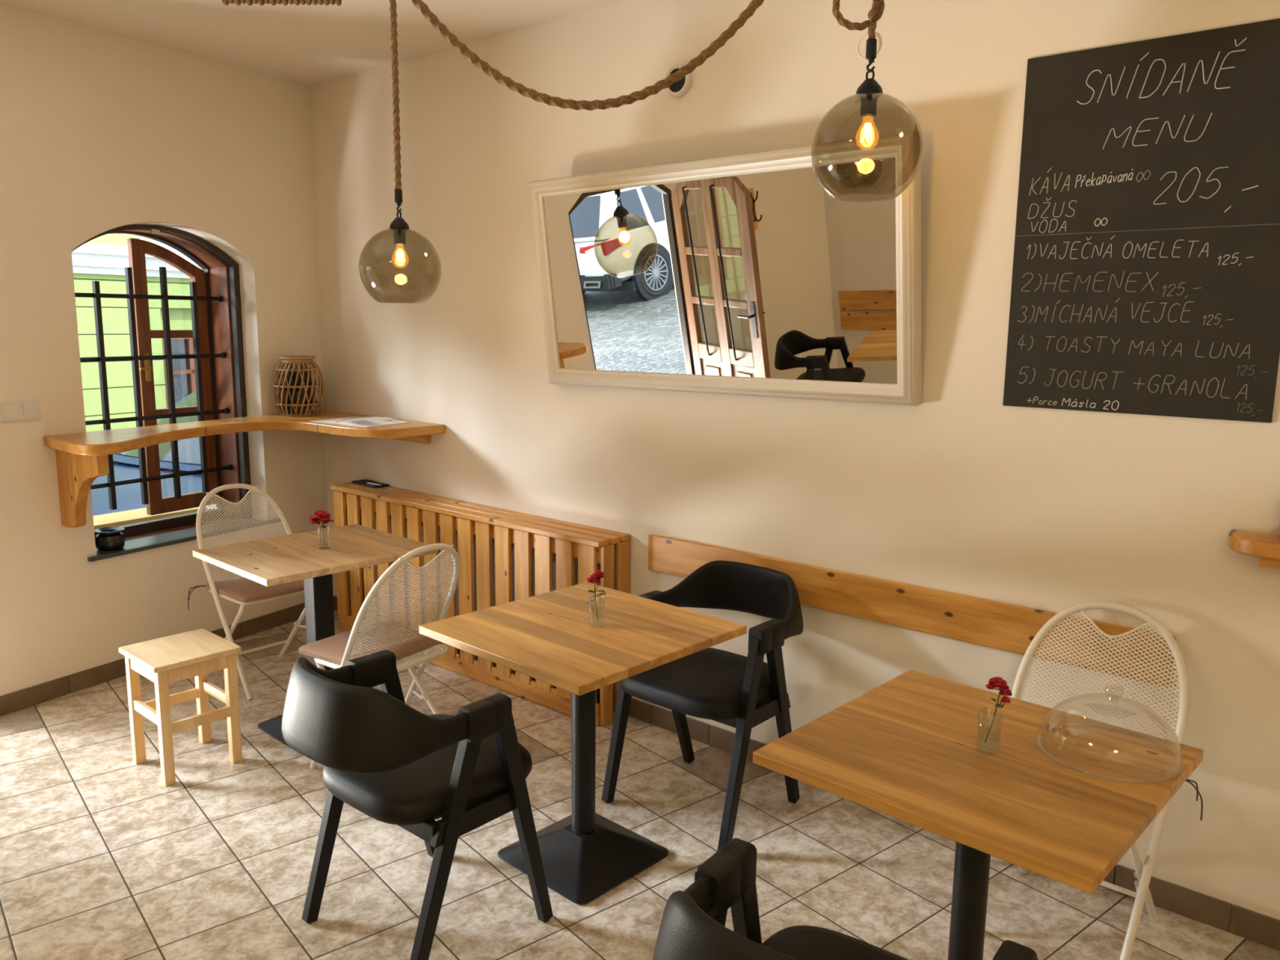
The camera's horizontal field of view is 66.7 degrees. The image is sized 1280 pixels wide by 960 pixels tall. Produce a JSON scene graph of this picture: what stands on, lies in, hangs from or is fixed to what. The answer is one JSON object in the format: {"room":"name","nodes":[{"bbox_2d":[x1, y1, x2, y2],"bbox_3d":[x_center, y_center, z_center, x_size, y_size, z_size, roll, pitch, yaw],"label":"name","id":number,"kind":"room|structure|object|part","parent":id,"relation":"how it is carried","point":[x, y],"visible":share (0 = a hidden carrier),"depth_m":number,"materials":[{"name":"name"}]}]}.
{"room":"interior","nodes":[
{"label":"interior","id":0,"kind":"room"},
{"bbox_2d":[0,3,328,696],"bbox_3d":[-3.049,-0.322,3.625,0.450,3.014,4.380,6,11,29],"label":"wall","id":1,"kind":"structure","parent":0,"point":[101,131],"depth_m":4.33,"materials":[{"name":"white paint"}]},
{"bbox_2d":[0,400,40,422],"bbox_3d":[-2.562,-0.286,4.022,0.014,0.082,0.156,6,11,29],"label":"light switch","id":2,"kind":"object","parent":1,"relation":"attached to","point":[28,410],"visible":1,"depth_m":4.02,"materials":[{"name":"white plastic"}]},
{"bbox_2d":[0,602,305,715],"bbox_3d":[-2.253,0.830,4.780,0.011,0.082,1.880,6,11,29],"label":"baseboard","id":3,"kind":"structure","parent":1,"relation":"attached to","point":[11,702],"depth_m":4.39,"materials":[{"name":"brown tile"}]},
{"bbox_2d":[71,224,281,561],"bbox_3d":[-2.533,-0.453,4.751,0.722,1.537,1.500,6,11,29],"label":"window","id":4,"kind":"structure","parent":1,"relation":"in","point":[166,521],"depth_m":5.01,"materials":[{"name":"brown paint"}]},
{"bbox_2d":[93,526,124,551],"bbox_3d":[-2.444,0.272,4.482,0.128,0.092,0.128,9,12,40],"label":"ashtray","id":5,"kind":"object","parent":4,"relation":"on","point":[108,538],"visible":1,"depth_m":4.44,"materials":[{"name":"black metal"}]},
{"bbox_3d":[-2.427,-0.552,4.766,0.042,0.140,0.080,5,10,24],"label":"handle","id":6,"kind":"part","parent":4,"relation":"part of","materials":[{"name":"gold metal"}]},
{"bbox_3d":[-2.746,0.237,4.984,0.248,0.095,1.500,6,11,29],"label":"sill","id":7,"kind":"part","parent":4,"relation":"part of","materials":[{"name":"yellow wood"}]},
{"bbox_2d":[75,266,233,510],"bbox_3d":[-2.377,-0.459,4.742,0.032,1.145,0.850,6,11,29],"label":"window grille","id":8,"kind":"object","parent":4,"relation":"attached to","point":[96,295],"visible":0.9,"depth_m":4.74,"materials":[{"name":"black metal"}]},
{"bbox_3d":[-2.281,-1.168,4.574,0.014,0.020,0.040,6,11,29],"label":"latch plate","id":9,"kind":"part","parent":4,"relation":"part of","materials":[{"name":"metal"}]},
{"bbox_3d":[-2.470,-0.461,4.796,0.045,1.500,0.890,6,11,29],"label":"frame","id":10,"kind":"part","parent":4,"relation":"part of","materials":[{"name":"brown paint"}]},
{"bbox_3d":[-2.380,-0.521,4.977,0.045,1.363,0.387,6,11,29],"label":"sash","id":11,"kind":"part","parent":4,"relation":"part of","materials":[{"name":"red wood"}]},
{"bbox_3d":[-2.260,0.276,4.816,0.182,0.020,1.055,6,11,29],"label":"sill","id":12,"kind":"part","parent":4,"relation":"part of","materials":[{"name":"stone"}]},
{"bbox_2d":[43,409,444,528],"bbox_3d":[-1.850,-0.048,4.543,1.080,0.398,1.507,9,12,40],"label":"countertop","id":13,"kind":"structure","parent":1,"relation":"attached to","point":[82,458],"depth_m":4.28,"materials":[{"name":"brown wood"}]},
{"bbox_2d":[271,355,324,416],"bbox_3d":[-1.787,-0.494,5.087,0.258,0.304,0.257,9,12,40],"label":"lantern","id":14,"kind":"object","parent":13,"relation":"on","point":[298,384],"visible":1,"depth_m":5.02,"materials":[{"name":"wicker"}]},
{"bbox_2d":[311,416,411,426],"bbox_3d":[-1.376,-0.293,4.786,0.410,0.016,0.280,7,11,33],"label":"magazine","id":15,"kind":"object","parent":13,"relation":"on","point":[353,421],"visible":0.88,"depth_m":4.72,"materials":[{"name":"paper"}]},
{"bbox_2d":[350,420,382,425],"bbox_3d":[-1.316,-0.275,4.669,0.130,0.011,0.090,7,11,33],"label":"picture","id":16,"kind":"object","parent":15,"relation":"on","point":[354,422],"depth_m":4.67},
{"bbox_2d":[372,417,392,421],"bbox_3d":[-1.279,-0.302,4.801,0.125,0.020,0.020,3,10,15],"label":"pen","id":17,"kind":"object","parent":15,"relation":"on","point":[388,419],"visible":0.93,"depth_m":4.79,"materials":[{"name":"white plastic"}]},
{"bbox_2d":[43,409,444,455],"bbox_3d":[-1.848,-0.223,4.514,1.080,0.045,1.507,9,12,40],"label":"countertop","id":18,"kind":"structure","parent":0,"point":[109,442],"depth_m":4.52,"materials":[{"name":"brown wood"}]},
{"bbox_2d":[0,0,626,86],"bbox_3d":[-0.824,-1.527,1.357,7.600,0.150,5.200,9,12,40],"label":"ceiling","id":19,"kind":"structure","parent":0,"point":[308,45],"depth_m":4.07,"materials":[{"name":"white paint"}]},
{"bbox_2d":[222,0,341,5],"bbox_3d":[-1.355,-1.820,3.660,0.480,0.063,0.064,1,9,1],"label":"rope coil","id":20,"kind":"object","parent":19,"relation":"attached to","point":[226,2],"visible":1,"depth_m":3.65,"materials":[{"name":"fabric"}]},
{"bbox_2d":[358,0,441,303],"bbox_3d":[-0.882,-1.227,3.529,0.298,1.150,0.298,9,12,40],"label":"pendant lamp","id":21,"kind":"object","parent":19,"relation":"hanging from","point":[399,226],"visible":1,"depth_m":3.53,"materials":[{"name":"clear glass"}]},
{"bbox_3d":[-0.887,-0.793,3.600,0.298,0.270,0.298,9,12,40],"label":"lamp shade","id":22,"kind":"part","parent":21,"relation":"part of","materials":[{"name":"clear glass"}]},
{"bbox_2d":[411,0,764,110],"bbox_3d":[-0.131,-1.267,2.387,1.410,0.687,0.025,1,9,0],"label":"rope","id":23,"kind":"object","parent":19,"relation":"hanging from","point":[617,102],"visible":1,"depth_m":2.42,"materials":[{"name":"fabric"}]},
{"bbox_2d":[810,0,924,201],"bbox_3d":[0.617,-1.198,2.583,0.298,0.868,0.298,9,12,40],"label":"pendant lamp","id":24,"kind":"object","parent":19,"relation":"hanging from","point":[869,91],"visible":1,"depth_m":2.59,"materials":[{"name":"clear glass"}]},
{"bbox_3d":[0.614,-0.903,2.632,0.298,0.270,0.298,9,12,40],"label":"lamp shade","id":25,"kind":"part","parent":24,"relation":"part of","materials":[{"name":"clear glass"}]},
{"bbox_2d":[0,609,1279,959],"bbox_3d":[-0.642,1.432,1.856,6.889,0.120,4.300,9,12,40],"label":"floor","id":26,"kind":"structure","parent":0,"point":[100,859],"depth_m":3.01,"materials":[{"name":"tile"}]},
{"bbox_2d":[118,628,242,786],"bbox_3d":[-1.702,0.839,3.629,0.326,0.450,0.316,9,12,41],"label":"stool","id":27,"kind":"object","parent":26,"relation":"on","point":[165,660],"visible":1,"depth_m":3.58,"materials":[{"name":"brown wood"}]},
{"bbox_3d":[-1.880,0.849,3.623,0.036,0.430,0.036,9,12,41],"label":"leg","id":28,"kind":"part","parent":27,"relation":"part of","materials":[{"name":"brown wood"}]},
{"bbox_3d":[-1.785,0.681,3.507,0.222,0.050,0.018,9,12,41],"label":"rail","id":29,"kind":"part","parent":27,"relation":"part of","materials":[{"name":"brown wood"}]},
{"bbox_3d":[-1.787,0.844,3.533,0.222,0.038,0.018,9,12,41],"label":"rail","id":30,"kind":"part","parent":27,"relation":"part of","materials":[{"name":"brown wood"}]},
{"bbox_3d":[-1.689,0.878,3.456,0.036,0.430,0.036,9,12,41],"label":"leg","id":31,"kind":"part","parent":27,"relation":"part of","materials":[{"name":"brown wood"}]},
{"bbox_3d":[-1.801,0.844,3.719,0.018,0.038,0.214,9,12,41],"label":"rail","id":32,"kind":"part","parent":27,"relation":"part of","materials":[{"name":"brown wood"}]},
{"bbox_3d":[-1.700,0.627,3.595,0.326,0.020,0.316,9,12,41],"label":"seat","id":33,"kind":"part","parent":27,"relation":"part of","materials":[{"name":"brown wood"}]},
{"bbox_3d":[-1.602,0.682,3.514,0.018,0.050,0.214,9,12,41],"label":"rail","id":34,"kind":"part","parent":27,"relation":"part of","materials":[{"name":"brown wood"}]},
{"bbox_3d":[-1.604,0.874,3.546,0.018,0.038,0.214,9,12,41],"label":"rail","id":35,"kind":"part","parent":27,"relation":"part of","materials":[{"name":"brown wood"}]},
{"bbox_3d":[-1.715,0.820,3.806,0.036,0.430,0.036,9,12,41],"label":"leg","id":36,"kind":"part","parent":27,"relation":"part of","materials":[{"name":"brown wood"}]},
{"bbox_3d":[-1.617,0.815,3.722,0.222,0.038,0.018,9,12,41],"label":"rail","id":37,"kind":"part","parent":27,"relation":"part of","materials":[{"name":"brown wood"}]},
{"bbox_3d":[-1.524,0.850,3.639,0.036,0.430,0.036,9,12,41],"label":"leg","id":38,"kind":"part","parent":27,"relation":"part of","materials":[{"name":"brown wood"}]},
{"bbox_2d":[195,483,306,699],"bbox_3d":[-1.749,0.481,4.476,0.470,0.886,0.452,9,12,40],"label":"folding chair","id":39,"kind":"object","parent":26,"relation":"on","point":[228,632],"visible":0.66,"depth_m":4.47,"materials":[{"name":"white metal"}]},
{"bbox_3d":[-1.867,0.725,4.378,0.386,0.434,0.022,8,12,39],"label":"leg","id":40,"kind":"part","parent":39,"relation":"part of","materials":[{"name":"beige metal"}]},
{"bbox_2d":[187,576,304,609],"bbox_3d":[-1.724,0.515,4.460,0.399,0.113,0.554,9,12,40],"label":"seat cushion","id":41,"kind":"object","parent":39,"relation":"on","point":[243,590],"visible":0.52,"depth_m":4.33,"materials":[{"name":"brown fabric"}]},
{"bbox_3d":[-1.718,0.494,4.452,0.360,0.021,0.392,9,12,40],"label":"seat frame","id":42,"kind":"part","parent":39,"relation":"part of","materials":[{"name":"beige metal"}]},
{"bbox_3d":[-1.634,0.684,4.646,0.386,0.434,0.022,9,12,41],"label":"leg","id":43,"kind":"part","parent":39,"relation":"part of","materials":[{"name":"beige metal"}]},
{"bbox_2d":[192,524,437,751],"bbox_3d":[-1.291,0.642,3.931,0.620,0.750,0.720,9,13,42],"label":"cafe table","id":44,"kind":"object","parent":26,"relation":"on","point":[277,560],"visible":0.56,"depth_m":3.85,"materials":[{"name":"brown wood"}]},
{"bbox_3d":[-1.259,0.228,3.869,0.049,0.087,0.049,4,10,19],"label":"bud vase","id":45,"kind":"object","parent":44,"relation":"on","visible":0},
{"bbox_2d":[308,510,334,544],"bbox_3d":[-1.265,0.188,3.864,0.098,0.137,0.090,9,12,40],"label":"rose","id":46,"kind":"object","parent":45,"relation":"on","point":[323,516],"visible":1,"depth_m":3.85,"materials":[{"name":"red plant"}]},
{"bbox_2d":[309,542,459,769],"bbox_3d":[-0.920,0.639,3.574,0.470,0.886,0.452,7,11,35],"label":"folding chair","id":47,"kind":"object","parent":26,"relation":"on","point":[408,664],"visible":0.73,"depth_m":3.48,"materials":[{"name":"white metal"}]},
{"bbox_3d":[-1.028,0.885,3.468,0.386,0.434,0.022,8,12,36],"label":"leg","id":48,"kind":"part","parent":47,"relation":"part of","materials":[{"name":"beige metal"}]},
{"bbox_2d":[298,621,462,665],"bbox_3d":[-0.988,0.659,3.634,0.399,0.113,0.554,7,11,32],"label":"seat cushion","id":49,"kind":"object","parent":47,"relation":"on","point":[331,649],"visible":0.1,"depth_m":3.59,"materials":[{"name":"brown fabric"}]},
{"bbox_3d":[-0.953,0.643,3.598,0.360,0.021,0.392,7,11,35],"label":"seat frame","id":50,"kind":"part","parent":47,"relation":"part of","materials":[{"name":"beige metal"}]},
{"bbox_3d":[-0.953,0.638,3.598,0.335,0.002,0.358,7,11,35],"label":"seat","id":51,"kind":"part","parent":47,"relation":"part of","materials":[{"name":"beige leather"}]},
{"bbox_3d":[-0.819,0.840,3.754,0.386,0.434,0.022,7,11,34],"label":"leg","id":52,"kind":"part","parent":47,"relation":"part of","materials":[{"name":"beige metal"}]},
{"bbox_2d":[281,649,553,959],"bbox_3d":[-0.624,0.841,2.618,0.552,0.798,0.594,9,12,40],"label":"armchair","id":53,"kind":"object","parent":26,"relation":"on","point":[392,762],"visible":1,"depth_m":2.42,"materials":[{"name":"black leather"}]},
{"bbox_3d":[-0.854,0.894,2.731,0.036,0.652,0.239,8,12,36],"label":"leg","id":54,"kind":"part","parent":53,"relation":"part of","materials":[{"name":"black wood"}]},
{"bbox_3d":[-0.684,0.557,2.497,0.530,0.198,0.398,9,12,40],"label":"backrest","id":55,"kind":"part","parent":53,"relation":"part of","materials":[{"name":"black leather"}]},
{"bbox_3d":[-0.693,0.851,2.927,0.034,0.677,0.200,9,12,40],"label":"leg","id":56,"kind":"part","parent":53,"relation":"part of","materials":[{"name":"black wood"}]},
{"bbox_3d":[-0.678,0.851,2.556,0.464,0.053,0.024,9,12,40],"label":"seat rail","id":57,"kind":"part","parent":53,"relation":"part of","materials":[{"name":"black wood"}]},
{"bbox_3d":[-0.585,0.777,2.653,0.476,0.080,0.476,9,12,40],"label":"seat","id":58,"kind":"part","parent":53,"relation":"part of","materials":[{"name":"black leather"}]},
{"bbox_3d":[-0.489,0.949,2.421,0.036,0.652,0.239,10,13,43],"label":"leg","id":59,"kind":"part","parent":53,"relation":"part of","materials":[{"name":"black wood"}]},
{"bbox_3d":[-0.414,0.859,2.498,0.024,0.057,0.293,9,12,40],"label":"rail","id":60,"kind":"part","parent":53,"relation":"part of","materials":[{"name":"black wood"}]},
{"bbox_3d":[-0.314,0.908,2.606,0.034,0.677,0.200,9,12,40],"label":"leg","id":61,"kind":"part","parent":53,"relation":"part of","materials":[{"name":"black wood"}]},
{"bbox_2d":[330,482,631,726],"bbox_3d":[-0.836,0.513,4.621,1.930,0.788,0.195,9,12,40],"label":"radiator cover","id":62,"kind":"object","parent":26,"relation":"on","point":[353,503],"visible":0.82,"depth_m":4.41,"materials":[{"name":"brown wood"}]},
{"bbox_2d":[351,479,389,488],"bbox_3d":[-1.417,0.015,5.122,0.246,0.018,0.090,10,13,44],"label":"wallet","id":63,"kind":"object","parent":62,"relation":"on","point":[366,482],"visible":1,"depth_m":5.10,"materials":[{"name":"black leather"}]},
{"bbox_2d":[418,582,746,904],"bbox_3d":[-0.174,0.809,2.994,0.700,0.750,0.700,9,13,42],"label":"cafe table","id":64,"kind":"object","parent":26,"relation":"on","point":[555,638],"visible":0.95,"depth_m":2.93,"materials":[{"name":"brown wood"}]},
{"bbox_3d":[-0.130,0.395,2.932,0.049,0.087,0.049,-1,10,-11],"label":"bud vase","id":65,"kind":"object","parent":64,"relation":"on","visible":0},
{"bbox_2d":[585,569,606,619],"bbox_3d":[-0.133,0.346,2.926,0.065,0.153,0.043,0,9,-5],"label":"rose","id":66,"kind":"object","parent":65,"relation":"on","point":[595,577],"visible":1,"depth_m":2.91,"materials":[{"name":"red plant"}]},
{"bbox_3d":[-0.132,0.356,2.927,0.014,0.134,0.005,2,9,7],"label":"stem","id":67,"kind":"part","parent":66,"relation":"part of","materials":[{"name":"green plant"}]},
{"bbox_2d":[601,560,803,851],"bbox_3d":[0.255,0.728,3.365,0.552,0.798,0.594,9,12,40],"label":"armchair","id":68,"kind":"object","parent":26,"relation":"on","point":[740,692],"visible":0.83,"depth_m":3.25,"materials":[{"name":"black leather"}]},
{"bbox_3d":[-0.056,0.781,3.397,0.034,0.677,0.200,9,12,40],"label":"leg","id":69,"kind":"part","parent":68,"relation":"part of","materials":[{"name":"black wood"}]},
{"bbox_3d":[0.118,0.765,3.586,0.036,0.652,0.239,10,13,43],"label":"leg","id":70,"kind":"part","parent":68,"relation":"part of","materials":[{"name":"black wood"}]},
{"bbox_3d":[0.217,0.678,3.312,0.476,0.080,0.476,9,12,40],"label":"seat","id":71,"kind":"part","parent":68,"relation":"part of","materials":[{"name":"black leather"}]},
{"bbox_3d":[0.159,0.746,3.255,0.464,0.053,0.024,9,12,40],"label":"seat rail","id":72,"kind":"part","parent":68,"relation":"part of","materials":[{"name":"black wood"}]},
{"bbox_3d":[0.322,0.421,3.389,0.530,0.198,0.398,9,12,40],"label":"backrest","id":73,"kind":"part","parent":68,"relation":"part of","materials":[{"name":"black leather"}]},
{"bbox_3d":[0.323,0.838,3.076,0.034,0.677,0.200,9,12,40],"label":"leg","id":74,"kind":"part","parent":68,"relation":"part of","materials":[{"name":"black wood"}]},
{"bbox_3d":[0.406,0.756,3.178,0.024,0.057,0.293,9,12,40],"label":"rail","id":75,"kind":"part","parent":68,"relation":"part of","materials":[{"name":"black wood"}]},
{"bbox_3d":[0.483,0.820,3.276,0.036,0.652,0.239,8,12,36],"label":"leg","id":76,"kind":"part","parent":68,"relation":"part of","materials":[{"name":"black wood"}]},
{"bbox_2d":[652,837,1037,959],"bbox_3d":[0.316,1.017,1.616,0.552,0.798,0.594,8,12,36],"label":"armchair","id":77,"kind":"object","parent":26,"relation":"on","point":[692,926],"visible":1,"depth_m":1.71,"materials":[{"name":"black leather"}]},
{"bbox_3d":[0.079,1.072,1.712,0.036,0.652,0.239,7,11,33],"label":"leg","id":78,"kind":"part","parent":77,"relation":"part of","materials":[{"name":"black wood"}]},
{"bbox_3d":[0.261,0.733,1.490,0.530,0.198,0.398,8,12,36],"label":"backrest","id":79,"kind":"part","parent":77,"relation":"part of","materials":[{"name":"black leather"}]},
{"bbox_3d":[0.226,1.027,1.919,0.034,0.677,0.199,8,12,36],"label":"leg","id":80,"kind":"part","parent":77,"relation":"part of","materials":[{"name":"black wood"}]},
{"bbox_3d":[0.352,0.952,1.653,0.476,0.080,0.476,8,12,36],"label":"seat","id":81,"kind":"part","parent":77,"relation":"part of","materials":[{"name":"black leather"}]},
{"bbox_2d":[752,670,1203,959],"bbox_3d":[0.732,0.956,2.164,0.700,0.750,0.700,9,13,42],"label":"cafe table","id":82,"kind":"object","parent":26,"relation":"on","point":[1066,807],"visible":1,"depth_m":2.04,"materials":[{"name":"brown wood"}]},
{"bbox_2d":[976,709,1002,751],"bbox_3d":[0.755,0.542,2.101,0.049,0.087,0.049,0,9,-3],"label":"bud vase","id":83,"kind":"object","parent":82,"relation":"on","point":[980,712],"visible":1,"depth_m":2.10,"materials":[{"name":"clear glass"}]},
{"bbox_2d":[984,676,1012,742],"bbox_3d":[0.769,0.496,2.092,0.050,0.149,0.047,9,12,40],"label":"rose","id":84,"kind":"object","parent":83,"relation":"on","point":[997,682],"visible":1,"depth_m":2.08,"materials":[{"name":"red plant"}]},
{"bbox_3d":[0.766,0.514,2.096,0.039,0.113,0.005,1,9,5],"label":"stem","id":85,"kind":"part","parent":84,"relation":"part of","materials":[{"name":"green plant"}]},
{"bbox_2d":[1037,684,1183,771],"bbox_3d":[1.013,0.514,2.088,0.285,0.152,0.285,9,12,40],"label":"cake dome","id":86,"kind":"object","parent":82,"relation":"on","point":[1041,732],"visible":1,"depth_m":2.12,"materials":[{"name":"clear glass"}]},
{"bbox_2d":[1010,601,1188,959],"bbox_3d":[1.202,0.813,2.661,0.452,0.886,0.470,9,12,40],"label":"folding chair","id":87,"kind":"object","parent":26,"relation":"on","point":[1143,894],"visible":0.41,"depth_m":2.69,"materials":[{"name":"white metal"}]},
{"bbox_3d":[1.064,1.016,2.812,0.022,0.434,0.386,8,12,39],"label":"leg","id":88,"kind":"part","parent":87,"relation":"part of","materials":[{"name":"beige metal"}]},
{"bbox_3d":[1.335,1.057,2.583,0.022,0.434,0.386,9,12,41],"label":"leg","id":89,"kind":"part","parent":87,"relation":"part of","materials":[{"name":"beige metal"}]},
{"bbox_2d":[1185,778,1203,820],"bbox_3d":[1.192,0.845,2.654,0.554,0.113,0.399,9,12,40],"label":"string","id":90,"kind":"object","parent":87,"relation":"on","point":[1187,780],"visible":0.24,"depth_m":2.61,"materials":[{"name":"brown fabric"}]},
{"bbox_2d":[309,0,1279,930],"bbox_3d":[0.740,-0.247,3.430,7.600,3.014,0.250,9,12,40],"label":"wall","id":91,"kind":"structure","parent":0,"point":[960,491],"depth_m":3.31,"materials":[{"name":"white paint"}]},
{"bbox_2d":[374,511,600,624],"bbox_3d":[-0.872,0.461,4.698,1.875,0.628,0.058,9,12,40],"label":"radiator","id":92,"kind":"object","parent":91,"relation":"attached to","point":[575,560],"visible":0.03,"depth_m":4.51,"materials":[{"name":"white metal"}]},
{"bbox_2d":[665,63,692,97],"bbox_3d":[0.139,-1.471,3.581,0.116,0.116,0.024,9,12,40],"label":"air vent","id":93,"kind":"object","parent":91,"relation":"in","point":[678,89],"visible":0.66,"depth_m":3.57,"materials":[{"name":"white plastic"}]},
{"bbox_2d":[669,68,685,92],"bbox_3d":[0.140,-1.472,3.583,0.086,0.086,0.020,9,12,40],"label":"grille","id":94,"kind":"object","parent":93,"relation":"attached to","point":[679,86],"depth_m":3.57,"materials":[{"name":"black metal"}]},
{"bbox_2d":[528,131,921,405],"bbox_3d":[0.222,-0.726,3.524,1.666,0.835,0.168,9,12,40],"label":"wall mirror","id":95,"kind":"object","parent":91,"relation":"attached to","point":[740,274],"visible":1,"depth_m":3.39,"materials":[{"name":"white mirror"}]},
{"bbox_2d":[333,595,1279,951],"bbox_3d":[0.800,1.090,3.410,6.780,0.082,0.011,9,12,40],"label":"baseboard","id":96,"kind":"structure","parent":91,"relation":"attached to","point":[1260,928],"depth_m":2.79,"materials":[{"name":"brown tile"}]},
{"bbox_2d":[857,32,880,59],"bbox_3d":[0.727,-1.381,3.094,0.080,0.080,0.006,9,12,40],"label":"cover plate","id":97,"kind":"object","parent":91,"relation":"attached to","point":[861,46],"visible":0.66,"depth_m":3.10,"materials":[{"name":"white paint"}]},
{"bbox_2d":[648,533,1175,687],"bbox_3d":[0.763,0.400,3.327,1.910,0.146,0.022,9,12,40],"label":"board","id":98,"kind":"object","parent":91,"relation":"attached to","point":[1003,626],"visible":0.77,"depth_m":3.19,"materials":[{"name":"brown wood"}]},
{"bbox_2d":[1003,17,1279,422],"bbox_3d":[1.368,-0.676,2.643,0.692,0.993,0.009,9,12,40],"label":"chalkboard menu","id":99,"kind":"object","parent":91,"relation":"attached to","point":[1145,280],"visible":1,"depth_m":2.62,"materials":[{"name":"paint"}]},
{"bbox_2d":[1227,528,1279,569],"bbox_3d":[1.814,0.213,2.314,0.735,0.070,0.124,9,12,40],"label":"wall shelf","id":100,"kind":"object","parent":91,"relation":"attached to","point":[1264,546],"visible":1,"depth_m":2.47,"materials":[{"name":"brown wood"}]},
{"label":"outside","id":101,"kind":"structure","parent":0,"visible":0},
{"bbox_3d":[-17.485,0.693,8.876,35.460,1.015,38.987,9,12,40],"label":"street","id":102,"kind":"object","parent":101,"visible":0},
{"bbox_2d":[71,233,195,431],"bbox_3d":[-6.175,-1.692,12.092,0.800,4.800,16.600,6,11,29],"label":"building","id":103,"kind":"structure","parent":102,"relation":"on","point":[104,259],"depth_m":11.60,"materials":[{"name":"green paint"}]},
{"bbox_3d":[-5.947,-2.642,11.810,0.300,0.330,16.600,6,11,29],"label":"cornice","id":104,"kind":"part","parent":103,"relation":"part of","materials":[{"name":"white paint"}]},
{"bbox_3d":[-5.791,-1.142,12.563,0.005,1.350,0.680,6,11,29],"label":"pane","id":105,"kind":"part","parent":103,"relation":"part of","materials":[{"name":"clear glass"}]},
{"bbox_2d":[90,391,202,515],"bbox_3d":[-3.015,-0.112,8.480,1.958,1.549,4.860,6,11,29],"label":"car","id":106,"kind":"object","parent":102,"relation":"on","point":[126,464],"visible":0.02,"depth_m":7.13,"materials":[{"name":"blue paint"}]}
]}

